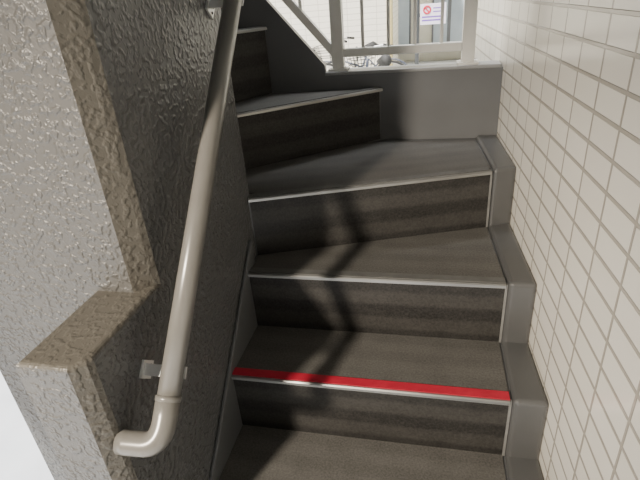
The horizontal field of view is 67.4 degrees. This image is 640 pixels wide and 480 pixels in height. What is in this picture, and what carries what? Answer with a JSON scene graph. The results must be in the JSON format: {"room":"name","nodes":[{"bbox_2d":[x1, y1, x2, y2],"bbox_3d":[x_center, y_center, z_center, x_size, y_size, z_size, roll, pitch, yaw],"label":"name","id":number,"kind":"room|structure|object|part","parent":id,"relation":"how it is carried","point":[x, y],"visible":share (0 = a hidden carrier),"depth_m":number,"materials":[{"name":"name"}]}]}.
{"room":"outdoor apartment stairwell","nodes":[
{"label":"outdoor apartment stairwell","id":0,"kind":"room"},
{"bbox_2d":[0,371,53,479],"bbox_3d":[-2.208,1.720,0.766,5.450,0.100,4.845,2,28,12],"label":"floor","id":1,"kind":"structure","parent":0,"point":[21,458],"depth_m":2.09,"materials":[{"name":"white"}]},
{"bbox_2d":[209,26,548,479],"bbox_3d":[-0.307,0.105,1.347,1.825,1.949,1.620,2,28,12],"label":"staircase","id":2,"kind":"structure","parent":1,"relation":"on","point":[383,321],"depth_m":1.36,"materials":[{"name":"grey paint"}]},
{"bbox_3d":[-0.263,0.670,1.249,0.010,1.026,0.944,2,28,12],"label":"wall skirting","id":3,"kind":"part","parent":2,"relation":"part of","materials":[{"name":"grey paint"}]},
{"bbox_2d":[0,0,256,479],"bbox_3d":[-0.532,-0.237,1.006,0.456,2.900,0.800,2,28,12],"label":"wall","id":4,"kind":"structure","parent":0,"point":[103,102],"depth_m":0.89,"materials":[{"name":"grey paint"}]},
{"bbox_2d":[113,0,243,457],"bbox_3d":[-0.254,-0.195,0.992,0.100,0.876,0.838,2,28,12],"label":"handrail","id":5,"kind":"object","parent":4,"relation":"attached to","point":[172,371],"visible":1,"depth_m":0.90,"materials":[{"name":"paint"}]},
{"bbox_3d":[-0.329,0.245,0.911,0.005,0.048,0.048,2,28,12],"label":"wall plate","id":6,"kind":"part","parent":5,"relation":"part of","materials":[{"name":"metal"}]},
{"bbox_3d":[-0.225,-0.228,0.996,0.040,0.826,0.789,2,28,12],"label":"rail","id":7,"kind":"part","parent":5,"relation":"part of","materials":[{"name":"paint"}]},
{"bbox_3d":[-0.259,-0.548,1.133,0.005,0.048,0.048,2,28,12],"label":"wall plate","id":8,"kind":"part","parent":5,"relation":"part of","materials":[{"name":"metal"}]},
{"bbox_2d":[221,0,502,139],"bbox_3d":[-0.205,-0.625,1.902,1.746,2.726,0.090,2,28,12],"label":"wall","id":9,"kind":"structure","parent":0,"point":[457,103],"depth_m":1.77,"materials":[{"name":"grey paint"}]},
{"bbox_2d":[325,60,501,75],"bbox_3d":[0.333,-0.633,1.769,0.624,0.012,0.094,2,28,12],"label":"cap","id":10,"kind":"object","parent":9,"relation":"on","point":[494,63],"visible":0.81,"depth_m":1.74,"materials":[{"name":"grey concrete"}]},
{"bbox_2d":[282,0,478,71],"bbox_3d":[-0.161,-1.508,1.423,1.336,1.929,0.072,2,28,12],"label":"metal railing","id":11,"kind":"object","parent":10,"relation":"on","point":[336,48],"visible":1,"depth_m":1.73,"materials":[{"name":"metal"}]},
{"bbox_3d":[-0.362,-1.119,1.677,0.767,0.939,0.030,2,28,12],"label":"rail","id":12,"kind":"part","parent":11,"relation":"part of","materials":[{"name":"metal"}]},
{"bbox_3d":[0.035,-1.099,1.594,0.044,1.020,0.044,2,28,12],"label":"post","id":13,"kind":"part","parent":11,"relation":"part of","materials":[{"name":"metal"}]},
{"bbox_3d":[0.073,-0.650,1.823,0.072,0.008,0.072,2,28,12],"label":"plate","id":14,"kind":"part","parent":11,"relation":"part of","materials":[{"name":"paint"}]},
{"bbox_3d":[0.297,-0.694,1.748,0.423,0.030,0.030,2,28,12],"label":"rail","id":15,"kind":"part","parent":11,"relation":"part of","materials":[{"name":"metal"}]},
{"bbox_3d":[0.529,-0.638,1.723,0.072,0.008,0.072,2,28,12],"label":"plate","id":16,"kind":"part","parent":11,"relation":"part of","materials":[{"name":"paint"}]},
{"bbox_3d":[0.490,-1.087,1.493,0.044,1.020,0.044,2,28,12],"label":"post","id":17,"kind":"part","parent":11,"relation":"part of","materials":[{"name":"metal"}]},
{"bbox_2d":[474,0,639,479],"bbox_3d":[0.498,-0.043,0.454,0.150,2.900,4.220,0,27,10],"label":"wall","id":18,"kind":"structure","parent":0,"point":[569,118],"depth_m":0.94,"materials":[{"name":"white tile"}]},
{"label":"outside","id":19,"kind":"structure","parent":0,"visible":0},
{"bbox_2d":[401,59,460,64],"bbox_3d":[2.769,-4.427,11.995,24.000,0.100,22.065,2,28,12],"label":"ground","id":20,"kind":"structure","parent":19,"point":[451,60],"depth_m":11.76,"materials":[{"name":"beige concrete"}]},
{"bbox_2d":[269,0,397,70],"bbox_3d":[-2.754,-5.938,9.157,8.360,6.000,3.030,2,28,12],"label":"building","id":21,"kind":"structure","parent":20,"relation":"on","point":[375,23],"depth_m":7.96,"materials":[{"name":"beige tile"}]},
{"bbox_3d":[1.012,-5.208,7.097,0.080,6.000,0.330,2,28,12],"label":"corner trim","id":22,"kind":"part","parent":21,"relation":"part of","materials":[{"name":"white metal"}]},
{"bbox_2d":[312,37,406,66],"bbox_3d":[0.623,-2.748,7.819,1.788,1.037,0.587,3,28,16],"label":"bicycle","id":23,"kind":"object","parent":20,"relation":"on","point":[328,63],"visible":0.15,"depth_m":7.68,"materials":[{"name":"black metal"}]},
{"bbox_2d":[312,45,331,63],"bbox_3d":[0.065,-3.031,7.845,0.288,0.250,0.358,3,28,16],"label":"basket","id":24,"kind":"object","parent":23,"relation":"on","point":[327,62],"depth_m":7.86,"materials":[{"name":"white metal"}]},
{"bbox_3d":[0.618,-2.791,7.798,1.076,0.599,0.122,3,28,16],"label":"frame","id":25,"kind":"part","parent":23,"relation":"part of","materials":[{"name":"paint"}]},
{"bbox_2d":[346,43,391,67],"bbox_3d":[0.767,-2.024,6.378,0.587,1.037,1.788,-12,28,-14],"label":"bicycle","id":26,"kind":"object","parent":20,"relation":"on","point":[384,60],"visible":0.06,"depth_m":6.39,"materials":[{"name":"black metal"}]},
{"bbox_2d":[346,56,375,67],"bbox_3d":[0.571,-2.503,6.729,0.358,0.250,0.288,-12,28,-14],"label":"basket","id":27,"kind":"object","parent":26,"relation":"on","point":[371,58],"depth_m":6.65,"materials":[{"name":"black metal"}]},
{"bbox_2d":[398,0,463,61],"bbox_3d":[4.757,-8.216,11.251,9.000,7.000,3.060,2,28,12],"label":"building","id":28,"kind":"structure","parent":20,"relation":"on","point":[453,27],"depth_m":11.65,"materials":[{"name":"paint"}]},
{"bbox_3d":[1.986,-5.545,11.559,0.320,1.880,0.010,2,28,12],"label":"pane","id":29,"kind":"part","parent":28,"relation":"part of","materials":[{"name":"clear glass"}]},
{"bbox_3d":[2.865,-5.521,11.364,0.320,1.880,0.010,2,28,12],"label":"pane","id":30,"kind":"part","parent":28,"relation":"part of","materials":[{"name":"clear glass"}]},
{"bbox_3d":[3.255,-5.511,11.278,0.320,1.880,0.010,2,28,12],"label":"pane","id":31,"kind":"part","parent":28,"relation":"part of","materials":[{"name":"clear glass"}]},
{"bbox_2d":[415,0,446,63],"bbox_3d":[1.230,-2.422,5.359,0.335,2.600,0.054,5,29,19],"label":"notice sign","id":32,"kind":"object","parent":20,"relation":"on","point":[427,14],"visible":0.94,"depth_m":5.32,"materials":[{"name":"white paper"}]},
{"bbox_3d":[1.097,-2.437,5.410,0.048,2.600,0.048,2,28,12],"label":"post","id":33,"kind":"part","parent":32,"relation":"part of","materials":[{"name":"grey metal"}]}
]}

